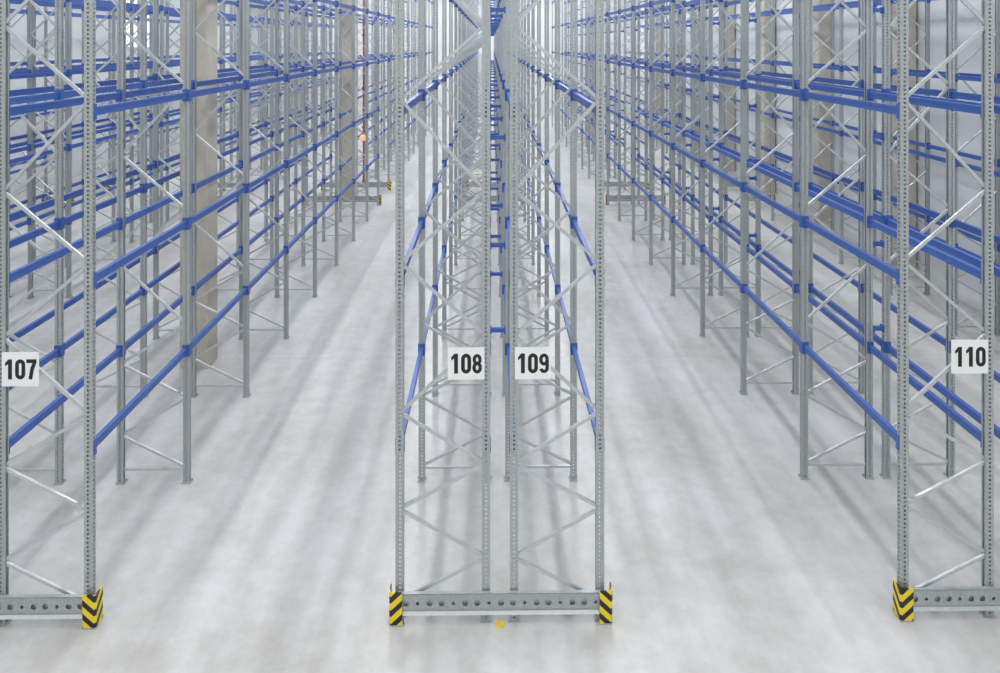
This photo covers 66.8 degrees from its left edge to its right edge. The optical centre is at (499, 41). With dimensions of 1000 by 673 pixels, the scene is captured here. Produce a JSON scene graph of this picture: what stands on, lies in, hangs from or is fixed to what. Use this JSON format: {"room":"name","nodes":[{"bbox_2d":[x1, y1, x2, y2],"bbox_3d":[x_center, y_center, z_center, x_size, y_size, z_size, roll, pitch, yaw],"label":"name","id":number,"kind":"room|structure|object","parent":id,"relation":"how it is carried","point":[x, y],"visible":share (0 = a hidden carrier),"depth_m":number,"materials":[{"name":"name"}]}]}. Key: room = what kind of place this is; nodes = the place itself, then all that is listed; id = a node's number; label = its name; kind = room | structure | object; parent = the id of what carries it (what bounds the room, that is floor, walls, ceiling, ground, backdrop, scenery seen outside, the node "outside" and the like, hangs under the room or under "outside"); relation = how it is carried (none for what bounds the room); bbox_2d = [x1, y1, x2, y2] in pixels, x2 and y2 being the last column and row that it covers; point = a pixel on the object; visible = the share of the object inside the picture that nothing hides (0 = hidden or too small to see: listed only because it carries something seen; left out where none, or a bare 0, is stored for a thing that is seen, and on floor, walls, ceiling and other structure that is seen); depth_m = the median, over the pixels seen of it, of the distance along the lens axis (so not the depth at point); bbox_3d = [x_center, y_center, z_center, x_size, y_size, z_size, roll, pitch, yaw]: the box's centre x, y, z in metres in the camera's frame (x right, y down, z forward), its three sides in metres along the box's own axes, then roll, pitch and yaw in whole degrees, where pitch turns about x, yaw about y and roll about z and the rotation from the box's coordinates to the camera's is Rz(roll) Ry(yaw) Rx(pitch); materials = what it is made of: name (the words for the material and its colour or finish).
{"room":"warehouse","nodes":[
{"label":"warehouse","id":0,"kind":"room"},
{"bbox_2d":[10,0,233,188],"bbox_3d":[-22.452,0.460,29.556,0.200,12.500,78.000,0,0,-1],"label":"wall","id":1,"kind":"structure","parent":0,"point":[20,127],"depth_m":39.87,"materials":[{"name":"white paint"}]},
{"bbox_2d":[126,0,148,48],"bbox_3d":[-22.523,-1.740,47.306,0.080,4.300,3.700,0,0,-1],"label":"window","id":2,"kind":"structure","parent":1,"relation":"in","point":[127,1],"depth_m":46.73,"materials":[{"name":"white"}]},
{"bbox_2d":[251,0,630,115],"bbox_3d":[-5.468,0.460,68.860,35.100,12.500,0.200,0,0,-1],"label":"wall","id":3,"kind":"structure","parent":0,"point":[254,33],"depth_m":68.80,"materials":[{"name":"white paint"}]},
{"bbox_2d":[0,116,999,672],"bbox_3d":[-5.004,6.810,29.763,35.100,0.200,78.400,0,0,-1],"label":"floor","id":4,"kind":"structure","parent":0,"point":[277,555],"depth_m":11.71,"materials":[{"name":"concrete"}]},
{"bbox_2d":[0,585,102,629],"bbox_3d":[-6.201,6.515,8.722,3.165,0.390,0.170,0,0,-1],"label":"guard","id":5,"kind":"object","parent":4,"relation":"on","point":[88,608],"visible":1,"depth_m":8.68,"materials":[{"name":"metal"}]},
{"bbox_2d":[42,196,74,201],"bbox_3d":[-18.090,6.515,31.052,1.260,0.390,0.170,0,0,-1],"label":"guard","id":6,"kind":"object","parent":4,"relation":"on","point":[49,197],"visible":0.11,"depth_m":31.08,"materials":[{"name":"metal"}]},
{"bbox_2d":[10,0,269,217],"bbox_3d":[-18.105,1.460,34.015,1.140,10.500,50.925,0,0,-1],"label":"rack","id":7,"kind":"object","parent":4,"relation":"on","point":[45,113],"visible":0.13,"depth_m":34.17,"materials":[{"name":"metal"}]},
{"bbox_2d":[9,0,328,297],"bbox_3d":[-13.575,1.460,34.069,1.140,10.500,50.925,0,0,-1],"label":"rack","id":8,"kind":"object","parent":4,"relation":"on","point":[39,3],"visible":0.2,"depth_m":25.43,"materials":[{"name":"metal"}]},
{"bbox_2d":[9,0,338,298],"bbox_3d":[-11.975,1.460,34.088,1.140,10.500,50.925,0,0,-1],"label":"rack","id":9,"kind":"object","parent":4,"relation":"on","point":[69,71],"visible":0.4,"depth_m":25.45,"materials":[{"name":"metal"}]},
{"bbox_2d":[180,0,216,368],"bbox_3d":[-6.288,0.460,15.847,0.580,12.500,0.580,0,0,-1],"label":"concrete column","id":10,"kind":"structure","parent":4,"relation":"on","point":[206,57],"depth_m":15.57,"materials":[{"name":"grey concrete"}]},
{"bbox_2d":[9,0,406,484],"bbox_3d":[-7.476,1.460,34.141,1.140,10.500,50.925,0,0,-1],"label":"rack","id":11,"kind":"object","parent":4,"relation":"on","point":[59,93],"visible":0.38,"depth_m":15.14,"materials":[{"name":"metal"}]},
{"bbox_2d":[0,0,432,626],"bbox_3d":[-5.541,1.460,34.164,1.140,10.500,50.925,0,0,-1],"label":"rack","id":12,"kind":"object","parent":4,"relation":"on","point":[188,93],"visible":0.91,"depth_m":11.59,"materials":[{"name":"metal"}]},
{"bbox_2d":[2,352,38,385],"bbox_3d":[-5.504,3.755,8.703,0.420,0.390,0.009,0,0,-1],"label":"number sign","id":13,"kind":"object","parent":12,"relation":"attached to","point":[18,368],"visible":1,"depth_m":8.70,"materials":[{"name":"white plastic"}]},
{"bbox_2d":[217,182,235,187],"bbox_3d":[-12.777,6.515,34.246,2.820,0.390,0.170,0,0,-1],"label":"guard","id":14,"kind":"object","parent":4,"relation":"on","point":[231,184],"visible":0.14,"depth_m":34.20,"materials":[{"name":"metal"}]},
{"bbox_2d":[298,0,299,144],"bbox_3d":[-12.960,0.460,49.670,0.440,12.500,0.440,0,0,-1],"label":"concrete column","id":15,"kind":"structure","parent":4,"relation":"on","point":[299,0],"depth_m":49.44,"materials":[{"name":"grey concrete"}]},
{"bbox_2d":[308,195,381,204],"bbox_3d":[-6.468,6.515,31.190,3.165,0.390,0.170,0,0,-1],"label":"guard","id":16,"kind":"object","parent":4,"relation":"on","point":[319,197],"visible":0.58,"depth_m":31.23,"materials":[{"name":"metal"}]},
{"bbox_2d":[342,0,357,195],"bbox_3d":[-6.489,0.460,32.745,0.580,12.500,0.580,0,0,-1],"label":"concrete column","id":17,"kind":"structure","parent":4,"relation":"on","point":[347,19],"depth_m":32.46,"materials":[{"name":"grey concrete"}]},
{"bbox_2d":[321,181,391,190],"bbox_3d":[-6.505,6.515,34.320,3.165,0.390,0.170,0,0,-1],"label":"guard","id":18,"kind":"object","parent":4,"relation":"on","point":[388,185],"visible":0.44,"depth_m":34.27,"materials":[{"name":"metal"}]},
{"bbox_2d":[360,0,364,181],"bbox_3d":[-6.530,0.460,36.190,0.300,12.490,0.490,0,0,-1],"label":"riser pipe","id":19,"kind":"object","parent":4,"relation":"on","point":[362,137],"visible":0.83,"depth_m":36.30,"materials":[{"name":"metal"}]},
{"bbox_2d":[393,0,400,144],"bbox_3d":[-6.691,0.460,49.744,0.580,12.500,0.580,0,0,-1],"label":"concrete column","id":20,"kind":"structure","parent":4,"relation":"on","point":[393,0],"depth_m":49.46,"materials":[{"name":"grey concrete"}]},
{"bbox_2d":[395,0,491,622],"bbox_3d":[-0.964,1.460,34.218,1.140,10.500,50.925,0,0,-1],"label":"rack","id":21,"kind":"object","parent":4,"relation":"on","point":[469,56],"visible":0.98,"depth_m":11.57,"materials":[{"name":"metal"}]},
{"bbox_2d":[448,347,484,379],"bbox_3d":[-0.392,3.715,8.763,0.425,0.370,0.009,0,0,-1],"label":"number sign","id":22,"kind":"object","parent":21,"relation":"attached to","point":[464,363],"visible":1,"depth_m":8.76,"materials":[{"name":"white plastic"}]},
{"bbox_2d":[490,0,505,333],"bbox_3d":[-0.318,1.110,35.619,0.234,6.700,48.100,0,0,-1],"label":"spacer","id":23,"kind":"object","parent":21,"relation":"attached to","point":[494,22],"visible":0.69,"depth_m":17.17,"materials":[{"name":"metal"}]},
{"bbox_2d":[466,182,520,188],"bbox_3d":[-0.293,6.515,34.394,2.570,0.390,0.170,0,0,-1],"label":"guard","id":24,"kind":"object","parent":4,"relation":"on","point":[493,184],"visible":0.29,"depth_m":34.33,"materials":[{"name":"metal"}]},
{"bbox_2d":[466,195,520,201],"bbox_3d":[-0.256,6.515,31.264,2.570,0.390,0.170,0,0,-1],"label":"guard","id":25,"kind":"object","parent":4,"relation":"on","point":[493,197],"visible":0.26,"depth_m":31.29,"materials":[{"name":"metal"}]},
{"bbox_2d":[496,621,503,627],"bbox_3d":[0.001,6.675,8.726,0.090,0.070,0.070,0,0,-1],"label":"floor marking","id":26,"kind":"object","parent":4,"relation":"on","point":[499,624],"visible":1,"depth_m":8.69,"materials":[{"name":"yellow paint"}]},
{"bbox_2d":[389,581,611,626],"bbox_3d":[0.011,6.515,8.796,2.570,0.390,0.170,0,0,-1],"label":"guard","id":27,"kind":"object","parent":4,"relation":"on","point":[501,602],"visible":1,"depth_m":8.74,"materials":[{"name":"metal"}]},
{"bbox_2d":[494,0,604,621],"bbox_3d":[0.361,1.460,34.234,1.140,10.500,50.925,0,0,-1],"label":"rack","id":28,"kind":"object","parent":4,"relation":"on","point":[507,55],"visible":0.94,"depth_m":11.58,"materials":[{"name":"metal"}]},
{"bbox_2d":[515,347,550,378],"bbox_3d":[0.381,3.715,8.772,0.420,0.370,0.009,0,0,-1],"label":"number sign","id":29,"kind":"object","parent":28,"relation":"attached to","point":[530,362],"visible":1,"depth_m":8.77,"materials":[{"name":"white plastic"}]},
{"bbox_2d":[599,182,648,189],"bbox_3d":[5.559,6.515,34.463,2.465,0.390,0.170,0,0,-1],"label":"guard","id":30,"kind":"object","parent":4,"relation":"on","point":[611,184],"visible":0.39,"depth_m":34.41,"materials":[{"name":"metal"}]},
{"bbox_2d":[605,195,665,203],"bbox_3d":[5.596,6.515,31.334,2.465,0.390,0.170,0,0,-1],"label":"guard","id":31,"kind":"object","parent":4,"relation":"on","point":[622,196],"visible":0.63,"depth_m":31.36,"materials":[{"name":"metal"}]},
{"bbox_2d":[655,0,660,132],"bbox_3d":[11.732,0.460,56.363,0.500,12.500,0.500,0,0,-1],"label":"concrete column","id":32,"kind":"structure","parent":4,"relation":"on","point":[658,5],"depth_m":56.11,"materials":[{"name":"grey concrete"}]},
{"bbox_2d":[675,0,676,142],"bbox_3d":[11.798,0.460,50.764,0.500,12.500,0.500,0,0,-1],"label":"concrete column","id":33,"kind":"structure","parent":4,"relation":"on","point":[675,0],"depth_m":50.52,"materials":[{"name":"grey concrete"}]},
{"bbox_2d":[697,5,702,154],"bbox_3d":[11.865,0.460,45.164,0.500,12.500,0.500,0,0,-1],"label":"concrete column","id":34,"kind":"structure","parent":4,"relation":"on","point":[697,5],"depth_m":44.91,"materials":[{"name":"grey concrete"}]},
{"bbox_2d":[728,0,734,170],"bbox_3d":[11.931,0.460,39.564,0.500,12.500,0.500,0,0,-1],"label":"concrete column","id":35,"kind":"structure","parent":4,"relation":"on","point":[731,30],"depth_m":39.31,"materials":[{"name":"grey concrete"}]},
{"bbox_2d":[723,181,749,189],"bbox_3d":[10.711,6.515,34.525,1.260,0.390,0.170,0,0,-1],"label":"guard","id":36,"kind":"object","parent":4,"relation":"on","point":[730,184],"visible":0.14,"depth_m":34.47,"materials":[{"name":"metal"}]},
{"bbox_2d":[749,194,775,200],"bbox_3d":[10.748,6.515,31.395,1.260,0.390,0.170,0,0,-1],"label":"guard","id":37,"kind":"object","parent":4,"relation":"on","point":[774,194],"visible":0.12,"depth_m":31.42,"materials":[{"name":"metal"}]},
{"bbox_2d":[761,0,774,192],"bbox_3d":[11.998,0.460,33.965,0.500,12.500,0.500,0,0,-1],"label":"concrete column","id":38,"kind":"structure","parent":4,"relation":"on","point":[765,49],"depth_m":33.72,"materials":[{"name":"grey concrete"}]},
{"bbox_2d":[552,0,996,617],"bbox_3d":[4.913,1.460,34.288,1.140,10.500,50.925,0,0,-1],"label":"rack","id":39,"kind":"object","parent":4,"relation":"on","point":[800,90],"visible":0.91,"depth_m":11.71,"materials":[{"name":"metal"}]},
{"bbox_2d":[567,0,884,332],"bbox_3d":[5.532,1.110,35.688,0.174,6.700,48.100,0,0,-1],"label":"spacer","id":40,"kind":"object","parent":39,"relation":"attached to","point":[881,243],"visible":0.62,"depth_m":17.26,"materials":[{"name":"metal"}]},
{"bbox_2d":[951,340,987,373],"bbox_3d":[5.471,3.665,8.833,0.430,0.390,0.009,0,0,-1],"label":"number sign","id":41,"kind":"object","parent":39,"relation":"attached to","point":[967,356],"visible":1,"depth_m":8.83,"materials":[{"name":"white plastic"}]},
{"bbox_2d":[569,0,999,478],"bbox_3d":[6.183,1.460,34.303,1.140,10.500,50.925,0,0,-1],"label":"rack","id":42,"kind":"object","parent":4,"relation":"on","point":[950,94],"visible":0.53,"depth_m":14.46,"materials":[{"name":"metal"}]},
{"bbox_2d":[626,0,999,335],"bbox_3d":[10.693,1.460,34.357,1.140,10.500,50.925,0,0,-1],"label":"rack","id":43,"kind":"object","parent":4,"relation":"on","point":[841,67],"visible":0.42,"depth_m":22.07,"materials":[{"name":"metal"}]},
{"bbox_2d":[813,0,830,222],"bbox_3d":[12.064,0.460,28.365,0.500,12.500,0.500,0,0,-1],"label":"concrete column","id":44,"kind":"structure","parent":4,"relation":"on","point":[822,55],"depth_m":28.12,"materials":[{"name":"grey concrete"}]},
{"bbox_2d":[893,2,915,267],"bbox_3d":[12.131,0.460,22.766,0.500,12.500,0.500,0,0,-1],"label":"concrete column","id":45,"kind":"structure","parent":4,"relation":"on","point":[912,10],"depth_m":22.52,"materials":[{"name":"grey concrete"}]},
{"bbox_2d":[893,578,999,621],"bbox_3d":[5.863,6.515,8.865,2.465,0.390,0.170,0,0,-1],"label":"guard","id":46,"kind":"object","parent":4,"relation":"on","point":[906,601],"visible":1,"depth_m":8.80,"materials":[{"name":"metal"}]},
{"bbox_2d":[636,0,999,307],"bbox_3d":[12.445,0.460,29.970,0.200,12.500,78.000,0,0,-1],"label":"wall","id":47,"kind":"structure","parent":0,"point":[969,124],"depth_m":22.37,"materials":[{"name":"white paint"}]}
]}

